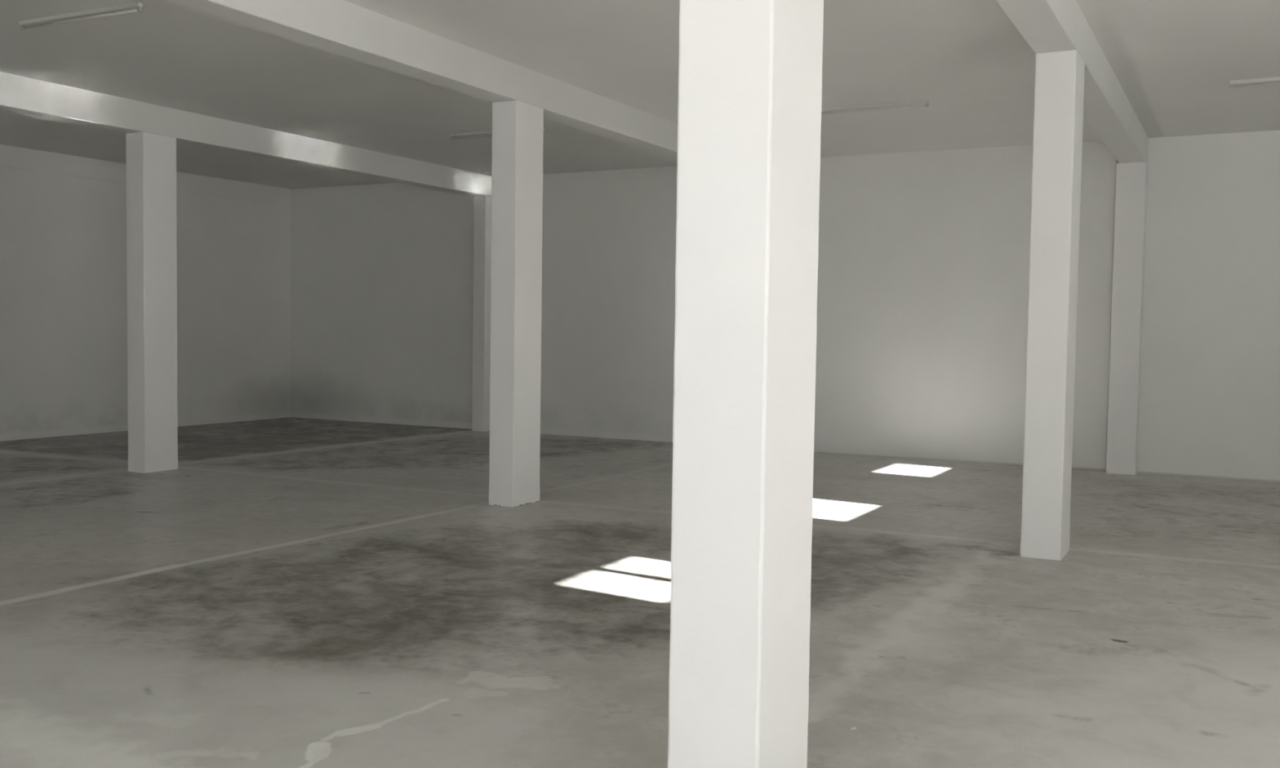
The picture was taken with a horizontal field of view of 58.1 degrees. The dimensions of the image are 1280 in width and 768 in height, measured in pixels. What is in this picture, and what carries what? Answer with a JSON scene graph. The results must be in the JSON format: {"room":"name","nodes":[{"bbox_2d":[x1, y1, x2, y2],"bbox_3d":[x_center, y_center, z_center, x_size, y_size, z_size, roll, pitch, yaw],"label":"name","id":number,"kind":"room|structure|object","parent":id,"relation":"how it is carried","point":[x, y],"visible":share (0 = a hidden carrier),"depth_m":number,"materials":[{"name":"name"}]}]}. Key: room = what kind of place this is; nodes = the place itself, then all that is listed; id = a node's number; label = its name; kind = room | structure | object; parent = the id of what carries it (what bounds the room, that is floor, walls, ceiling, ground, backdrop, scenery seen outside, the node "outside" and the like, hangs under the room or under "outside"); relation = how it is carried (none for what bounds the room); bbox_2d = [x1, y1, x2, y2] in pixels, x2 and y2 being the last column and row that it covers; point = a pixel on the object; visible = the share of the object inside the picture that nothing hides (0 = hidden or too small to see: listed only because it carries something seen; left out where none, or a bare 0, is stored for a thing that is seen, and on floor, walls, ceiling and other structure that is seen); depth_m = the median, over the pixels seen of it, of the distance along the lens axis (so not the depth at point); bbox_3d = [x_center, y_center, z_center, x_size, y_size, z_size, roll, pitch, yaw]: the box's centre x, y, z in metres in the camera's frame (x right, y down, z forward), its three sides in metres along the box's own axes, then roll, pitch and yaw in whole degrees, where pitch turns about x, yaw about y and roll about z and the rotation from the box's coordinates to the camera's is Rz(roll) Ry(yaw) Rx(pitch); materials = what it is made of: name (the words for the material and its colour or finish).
{"room":"empty warehouse","nodes":[
{"label":"empty warehouse","id":0,"kind":"room"},
{"bbox_2d":[0,144,290,441],"bbox_3d":[-9.902,-0.925,10.625,0.220,3.750,18.349,2,3,28],"label":"wall","id":1,"kind":"structure","parent":0,"point":[64,283],"depth_m":15.56,"materials":[{"name":"white paint"}]},
{"bbox_2d":[0,417,1279,767],"bbox_3d":[-2.668,1.140,6.788,16.492,0.001,18.229,2,3,28],"label":"floor","id":2,"kind":"structure","parent":0,"point":[296,593],"depth_m":6.16,"materials":[{"name":"concrete"}]},
{"bbox_2d":[125,132,177,472],"bbox_3d":[-4.915,-0.805,11.608,0.262,3.361,0.404,2,3,28],"label":"concrete column","id":3,"kind":"structure","parent":2,"relation":"on","point":[151,158],"depth_m":11.49,"materials":[{"name":"white paint"}]},
{"bbox_2d":[471,195,491,431],"bbox_3d":[-2.252,-1.003,16.564,0.216,3.361,0.229,2,3,28],"label":"pilaster","id":4,"kind":"object","parent":2,"relation":"on","point":[482,204],"visible":0.77,"depth_m":16.47,"materials":[{"name":"white paint"}]},
{"bbox_2d":[488,100,543,506],"bbox_3d":[-1.048,-0.662,9.769,0.255,3.361,0.416,2,3,28],"label":"concrete column","id":5,"kind":"structure","parent":2,"relation":"on","point":[517,126],"depth_m":9.62,"materials":[{"name":"white paint"}]},
{"bbox_2d":[667,0,823,767],"bbox_3d":[0.296,-0.325,3.119,0.269,3.361,0.390,2,3,28],"label":"concrete column","id":6,"kind":"structure","parent":2,"relation":"on","point":[750,71],"depth_m":2.98,"materials":[{"name":"white paint"}]},
{"bbox_2d":[1019,49,1084,560],"bbox_3d":[2.811,-0.514,7.842,0.264,3.361,0.426,2,3,28],"label":"concrete column","id":7,"kind":"structure","parent":2,"relation":"on","point":[1059,88],"depth_m":7.67,"materials":[{"name":"white paint"}]},
{"bbox_2d":[1105,162,1147,475],"bbox_3d":[5.305,-0.703,12.551,0.303,3.361,0.229,2,3,28],"label":"pilaster","id":8,"kind":"object","parent":2,"relation":"on","point":[1131,192],"visible":1,"depth_m":12.45,"materials":[{"name":"white paint"}]},
{"bbox_2d":[0,0,1279,189],"bbox_3d":[-2.427,-2.602,6.578,17.092,0.200,18.349,2,3,28],"label":"ceiling","id":9,"kind":"structure","parent":0,"point":[1175,62],"depth_m":9.66,"materials":[{"name":"white paint"}]},
{"bbox_2d":[19,2,142,30],"bbox_3d":[-3.914,-2.562,8.035,1.224,0.060,0.040,2,3,26],"label":"lamp","id":10,"kind":"object","parent":9,"relation":"attached to","point":[139,6],"visible":1,"depth_m":8.01,"materials":[{"name":"white metal"}]},
{"bbox_2d":[0,71,491,196],"bbox_3d":[-6.395,-2.515,8.695,0.255,0.288,17.909,2,3,28],"label":"ceiling beam","id":11,"kind":"structure","parent":9,"relation":"attached to","point":[19,95],"depth_m":12.13,"materials":[{"name":"white paint"}]},
{"bbox_2d":[162,0,677,159],"bbox_3d":[-2.616,-2.365,6.688,0.250,0.288,17.909,2,3,28],"label":"ceiling beam","id":12,"kind":"structure","parent":9,"relation":"attached to","point":[343,28],"depth_m":8.53,"materials":[{"name":"white paint"}]},
{"bbox_2d":[449,127,544,139],"bbox_3d":[-1.578,-2.748,12.634,1.224,0.060,0.040,2,3,26],"label":"lamp","id":13,"kind":"object","parent":9,"relation":"attached to","point":[486,133],"visible":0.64,"depth_m":12.76,"materials":[{"name":"white metal"}]},
{"bbox_2d":[821,100,928,114],"bbox_3d":[2.118,-2.613,10.921,1.224,0.060,0.040,2,3,26],"label":"lamp","id":14,"kind":"object","parent":9,"relation":"attached to","point":[921,102],"visible":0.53,"depth_m":10.86,"materials":[{"name":"white metal"}]},
{"bbox_2d":[995,0,1148,164],"bbox_3d":[1.192,-2.213,4.667,0.263,0.288,17.909,2,3,28],"label":"ceiling beam","id":15,"kind":"structure","parent":9,"relation":"attached to","point":[1046,26],"depth_m":8.32,"materials":[{"name":"white paint"}]},
{"bbox_2d":[1229,76,1279,88],"bbox_3d":[5.492,-2.491,9.389,1.224,0.060,0.040,2,3,26],"label":"lamp","id":16,"kind":"object","parent":9,"relation":"attached to","point":[1277,78],"visible":1,"depth_m":9.56,"materials":[{"name":"white metal"}]},
{"bbox_2d":[290,130,1279,482],"bbox_3d":[1.644,-0.955,14.752,16.292,3.750,0.220,2,3,28],"label":"wall","id":17,"kind":"structure","parent":0,"point":[923,257],"depth_m":13.90,"materials":[{"name":"white paint"}]}
]}

